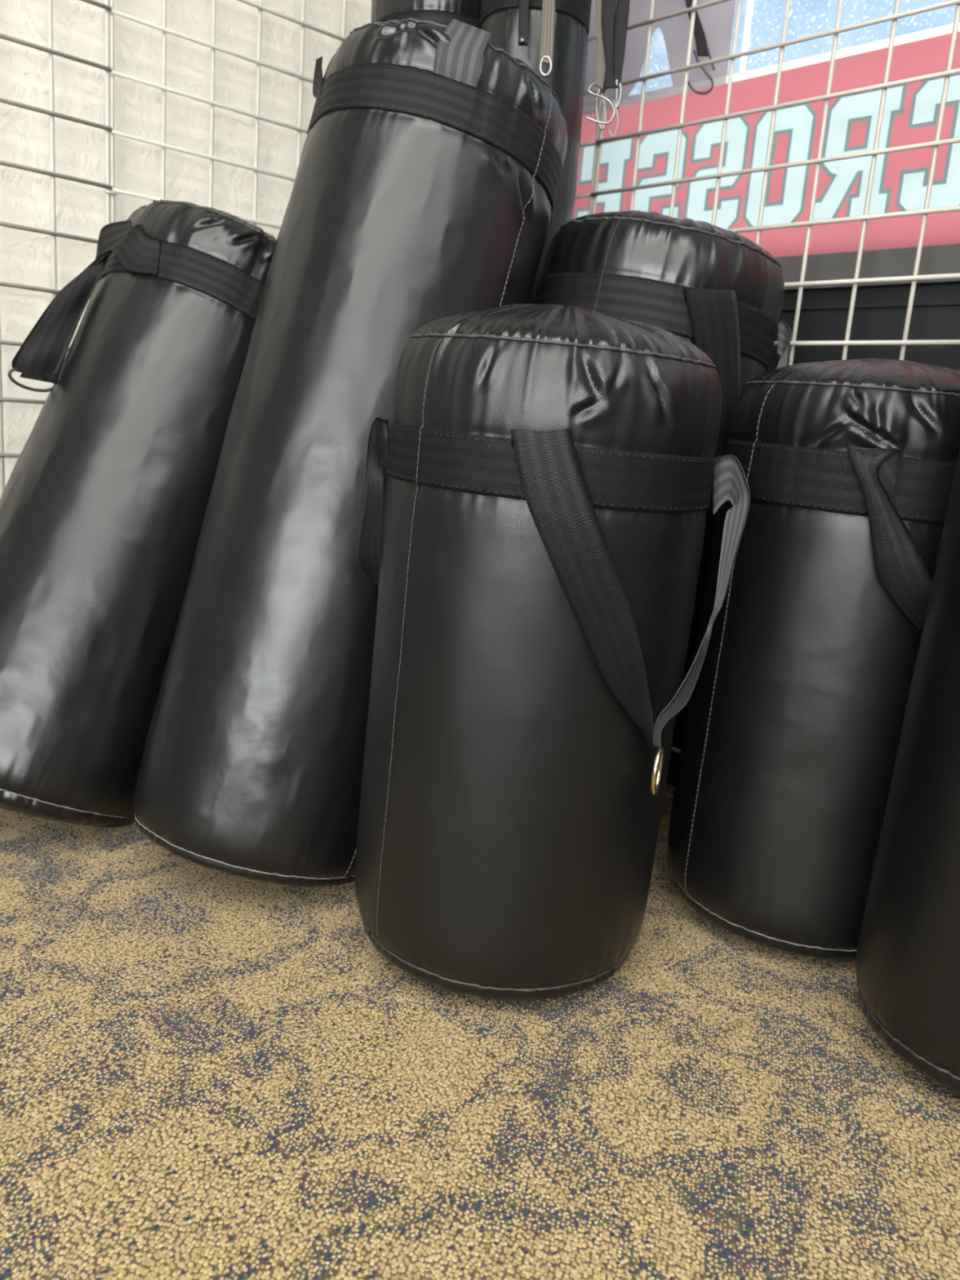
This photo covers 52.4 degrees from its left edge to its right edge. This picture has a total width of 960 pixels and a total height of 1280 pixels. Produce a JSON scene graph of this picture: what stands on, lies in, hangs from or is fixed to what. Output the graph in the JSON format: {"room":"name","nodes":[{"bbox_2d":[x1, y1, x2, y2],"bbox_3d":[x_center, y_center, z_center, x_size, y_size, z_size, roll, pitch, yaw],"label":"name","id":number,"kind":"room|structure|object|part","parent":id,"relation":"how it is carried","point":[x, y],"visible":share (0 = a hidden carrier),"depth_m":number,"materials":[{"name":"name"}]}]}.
{"room":"sporting goods store","nodes":[
{"label":"sporting goods store","id":0,"kind":"room"},
{"bbox_2d":[0,0,371,497],"bbox_3d":[-0.339,-1.198,1.529,1.420,2.750,0.100,-7,17,-42],"label":"wall","id":1,"kind":"structure","parent":0,"point":[78,26],"depth_m":1.42,"materials":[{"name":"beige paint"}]},
{"bbox_2d":[0,0,111,495],"bbox_3d":[-0.746,-0.690,1.165,0.616,1.835,0.011,-7,17,-42],"label":"grid panel","id":2,"kind":"object","parent":1,"relation":"attached to","point":[52,174],"visible":0.29,"depth_m":1.34,"materials":[{"name":"grey metal"}]},
{"bbox_2d":[102,189,117,195],"bbox_3d":[-0.528,-0.638,1.392,0.018,0.006,0.018,4,12,0],"label":"clip","id":3,"kind":"object","parent":2,"relation":"attached to","point":[104,190],"visible":1,"depth_m":1.39,"materials":[{"name":"grey metal"}]},
{"bbox_2d":[109,0,346,229],"bbox_3d":[-0.322,-0.740,1.556,0.539,1.835,0.011,-7,17,-42],"label":"grid panel","id":4,"kind":"object","parent":1,"relation":"attached to","point":[259,6],"visible":0.23,"depth_m":1.46,"materials":[{"name":"grey metal"}]},
{"bbox_2d":[0,783,959,1279],"bbox_3d":[-0.293,1.199,-2.954,11.510,0.001,11.396,4,12,0],"label":"floor","id":5,"kind":"structure","parent":0,"point":[206,1073],"depth_m":0.83,"materials":[{"name":"carpet"}]},
{"bbox_2d":[0,199,276,827],"bbox_3d":[-0.467,-0.171,1.323,0.316,0.814,0.593,14,15,36],"label":"bag","id":6,"kind":"object","parent":5,"relation":"on","point":[104,503],"visible":0.75,"depth_m":1.19,"materials":[{"name":"black leather"}]},
{"bbox_3d":[-0.591,0.183,1.270,0.286,0.128,0.281,4,12,0],"label":"panel","id":7,"kind":"part","parent":6,"relation":"part of","materials":[{"name":"black leather"}]},
{"bbox_3d":[-0.343,-0.527,1.380,0.275,0.127,0.266,4,12,0],"label":"panel","id":8,"kind":"part","parent":6,"relation":"part of","materials":[{"name":"black leather"}]},
{"bbox_2d":[133,17,567,887],"bbox_3d":[-0.155,-0.210,1.199,0.526,0.990,0.317,-8,17,-44],"label":"bag","id":9,"kind":"object","parent":5,"relation":"on","point":[428,174],"visible":0.85,"depth_m":1.06,"materials":[{"name":"black leather"}]},
{"bbox_3d":[-0.275,0.244,1.210,0.289,0.082,0.288,4,12,0],"label":"panel","id":10,"kind":"part","parent":9,"relation":"part of","materials":[{"name":"black leather"}]},
{"bbox_3d":[-0.035,-0.664,1.187,0.276,0.082,0.276,4,12,0],"label":"panel","id":11,"kind":"part","parent":9,"relation":"part of","materials":[{"name":"black leather"}]},
{"bbox_2d":[370,0,481,29],"bbox_3d":[-0.103,-0.446,1.645,0.216,1.268,0.216,4,12,0],"label":"bag","id":12,"kind":"object","parent":5,"relation":"on","point":[441,11],"visible":0.03,"depth_m":1.44,"materials":[{"name":"black plastic"}]},
{"bbox_2d":[479,0,591,303],"bbox_3d":[0.041,-0.411,1.506,0.160,1.280,0.161,11,14,27],"label":"bag","id":13,"kind":"object","parent":5,"relation":"on","point":[500,18],"visible":0.17,"depth_m":1.36,"materials":[{"name":"black leather"}]},
{"bbox_2d":[354,303,750,1000],"bbox_3d":[0.057,0.010,1.004,0.357,0.670,0.322,15,16,41],"label":"bag","id":14,"kind":"object","parent":5,"relation":"on","point":[531,544],"visible":1,"depth_m":0.87,"materials":[{"name":"black leather"}]},
{"bbox_3d":[0.017,0.313,1.083,0.300,0.039,0.302,4,12,0],"label":"panel","id":15,"kind":"part","parent":14,"relation":"part of","materials":[{"name":"black leather"}]},
{"bbox_3d":[0.081,-0.295,0.939,0.288,0.047,0.290,4,12,0],"label":"panel","id":16,"kind":"part","parent":14,"relation":"part of","materials":[{"name":"black leather"}]},
{"bbox_2d":[574,35,604,214],"bbox_3d":[0.072,-0.736,1.652,0.011,1.835,0.311,-7,17,-43],"label":"grid panel","id":17,"kind":"object","parent":5,"relation":"on","point":[593,37],"visible":0.07,"depth_m":1.53,"materials":[{"name":"grey metal"}]},
{"bbox_2d":[535,210,791,748],"bbox_3d":[0.168,-0.140,1.337,0.400,0.822,0.326,2,13,-12],"label":"bag","id":18,"kind":"object","parent":5,"relation":"on","point":[713,287],"visible":0.35,"depth_m":1.15,"materials":[{"name":"black leather"}]},
{"bbox_3d":[0.246,-0.513,1.270,0.285,0.055,0.285,4,12,0],"label":"panel","id":19,"kind":"part","parent":18,"relation":"part of","materials":[{"name":"black leather"}]},
{"bbox_2d":[591,0,959,799],"bbox_3d":[0.389,-0.640,1.327,0.011,1.835,0.616,-7,17,-43],"label":"grid panel","id":20,"kind":"object","parent":5,"relation":"on","point":[896,15],"visible":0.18,"depth_m":1.28,"materials":[{"name":"grey metal"}]},
{"bbox_2d":[518,0,528,45],"bbox_3d":[0.138,-0.938,1.368,0.033,0.268,0.252,15,16,39],"label":"strap","id":21,"kind":"object","parent":20,"relation":"hanging from","point":[523,5],"visible":1,"depth_m":1.30,"materials":[{"name":"black fabric"}]},
{"bbox_2d":[538,0,555,76],"bbox_3d":[0.178,-0.869,1.303,0.035,0.300,0.295,15,16,39],"label":"strap","id":22,"kind":"object","parent":20,"relation":"hanging from","point":[547,38],"visible":1,"depth_m":1.22,"materials":[{"name":"grey fabric"}]},
{"bbox_2d":[595,0,603,90],"bbox_3d":[0.229,-0.879,1.308,0.213,0.320,0.043,-7,17,-43],"label":"strap","id":23,"kind":"object","parent":20,"relation":"hanging from","point":[599,78],"visible":1,"depth_m":1.26,"materials":[{"name":"black fabric"}]},
{"bbox_2d":[586,0,618,130],"bbox_3d":[0.203,-0.881,1.338,0.060,0.383,0.204,11,14,26],"label":"strap","id":24,"kind":"object","parent":20,"relation":"hanging from","point":[608,6],"visible":0.94,"depth_m":1.31,"materials":[{"name":"black fabric"}]},
{"bbox_2d":[607,0,630,137],"bbox_3d":[0.216,-0.886,1.349,0.046,0.398,0.172,11,14,26],"label":"strap","id":25,"kind":"object","parent":20,"relation":"hanging from","point":[622,9],"visible":0.94,"depth_m":1.33,"materials":[{"name":"black fabric"}]},
{"bbox_2d":[684,0,715,94],"bbox_3d":[0.316,-0.961,1.398,0.051,0.335,0.067,-7,17,-43],"label":"strap","id":26,"kind":"object","parent":20,"relation":"hanging from","point":[702,49],"visible":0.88,"depth_m":1.42,"materials":[{"name":"black fabric"}]},
{"bbox_2d":[667,358,959,959],"bbox_3d":[0.411,0.017,1.130,0.315,0.658,0.332,4,12,0],"label":"bag","id":27,"kind":"object","parent":5,"relation":"on","point":[797,704],"visible":0.84,"depth_m":1.01,"materials":[{"name":"black leather"}]},
{"bbox_3d":[0.384,0.318,1.209,0.290,0.036,0.291,4,12,0],"label":"panel","id":28,"kind":"part","parent":27,"relation":"part of","materials":[{"name":"black leather"}]},
{"bbox_3d":[0.441,-0.284,1.067,0.281,0.039,0.278,4,12,0],"label":"panel","id":29,"kind":"part","parent":27,"relation":"part of","materials":[{"name":"black leather"}]},
{"bbox_2d":[855,448,959,1093],"bbox_3d":[0.540,0.028,0.864,0.294,0.767,0.284,4,12,0],"label":"bag","id":30,"kind":"object","parent":5,"relation":"on","point":[908,964],"visible":1,"depth_m":0.86,"materials":[{"name":"black leather"}]},
{"bbox_3d":[0.504,0.383,0.943,0.265,0.037,0.264,4,12,0],"label":"panel","id":31,"kind":"part","parent":30,"relation":"part of","materials":[{"name":"black leather"}]},
{"bbox_2d":[666,283,959,786],"bbox_3d":[1.153,0.086,0.808,0.120,0.782,3.671,-7,17,-43],"label":"wall","id":32,"kind":"structure","parent":0,"point":[926,322],"depth_m":1.32,"materials":[{"name":"black"}]},
{"bbox_2d":[774,243,959,291],"bbox_3d":[1.187,-0.302,0.655,0.060,0.046,3.571,-7,17,-43],"label":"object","id":33,"kind":"structure","parent":32,"relation":"attached to","point":[936,259],"depth_m":1.29,"materials":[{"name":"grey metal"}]},
{"bbox_2d":[781,301,959,311],"bbox_3d":[1.171,-0.254,0.654,0.010,0.004,3.571,-7,17,-43],"label":"trim","id":34,"kind":"structure","parent":32,"relation":"attached to","point":[957,303],"depth_m":1.31,"materials":[{"name":"grey metal"}]},
{"bbox_3d":[1.313,-1.968,0.358,2.645,0.500,2.717,4,12,0],"label":"wall","id":35,"kind":"structure","parent":0,"visible":0},
{"bbox_2d":[650,0,753,72],"bbox_3d":[1.245,-1.017,0.501,0.050,1.422,3.572,-7,17,-43],"label":"window","id":36,"kind":"structure","parent":35,"relation":"in","point":[749,2],"depth_m":1.44,"materials":[{"name":"clear glass"}]},
{"bbox_2d":[582,0,736,108],"bbox_3d":[0.220,-1.427,1.522,0.001,1.117,0.550,-7,17,-43],"label":"poster","id":37,"kind":"object","parent":36,"relation":"attached to","point":[717,20],"visible":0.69,"depth_m":1.51,"materials":[{"name":"paper"}]},
{"bbox_2d":[573,22,959,257],"bbox_3d":[0.579,-0.639,1.246,0.001,0.265,1.670,-7,17,-43],"label":"banner","id":38,"kind":"object","parent":36,"relation":"attached to","point":[911,110],"visible":0.62,"depth_m":1.37,"materials":[{"name":"red fabric"}]}
]}

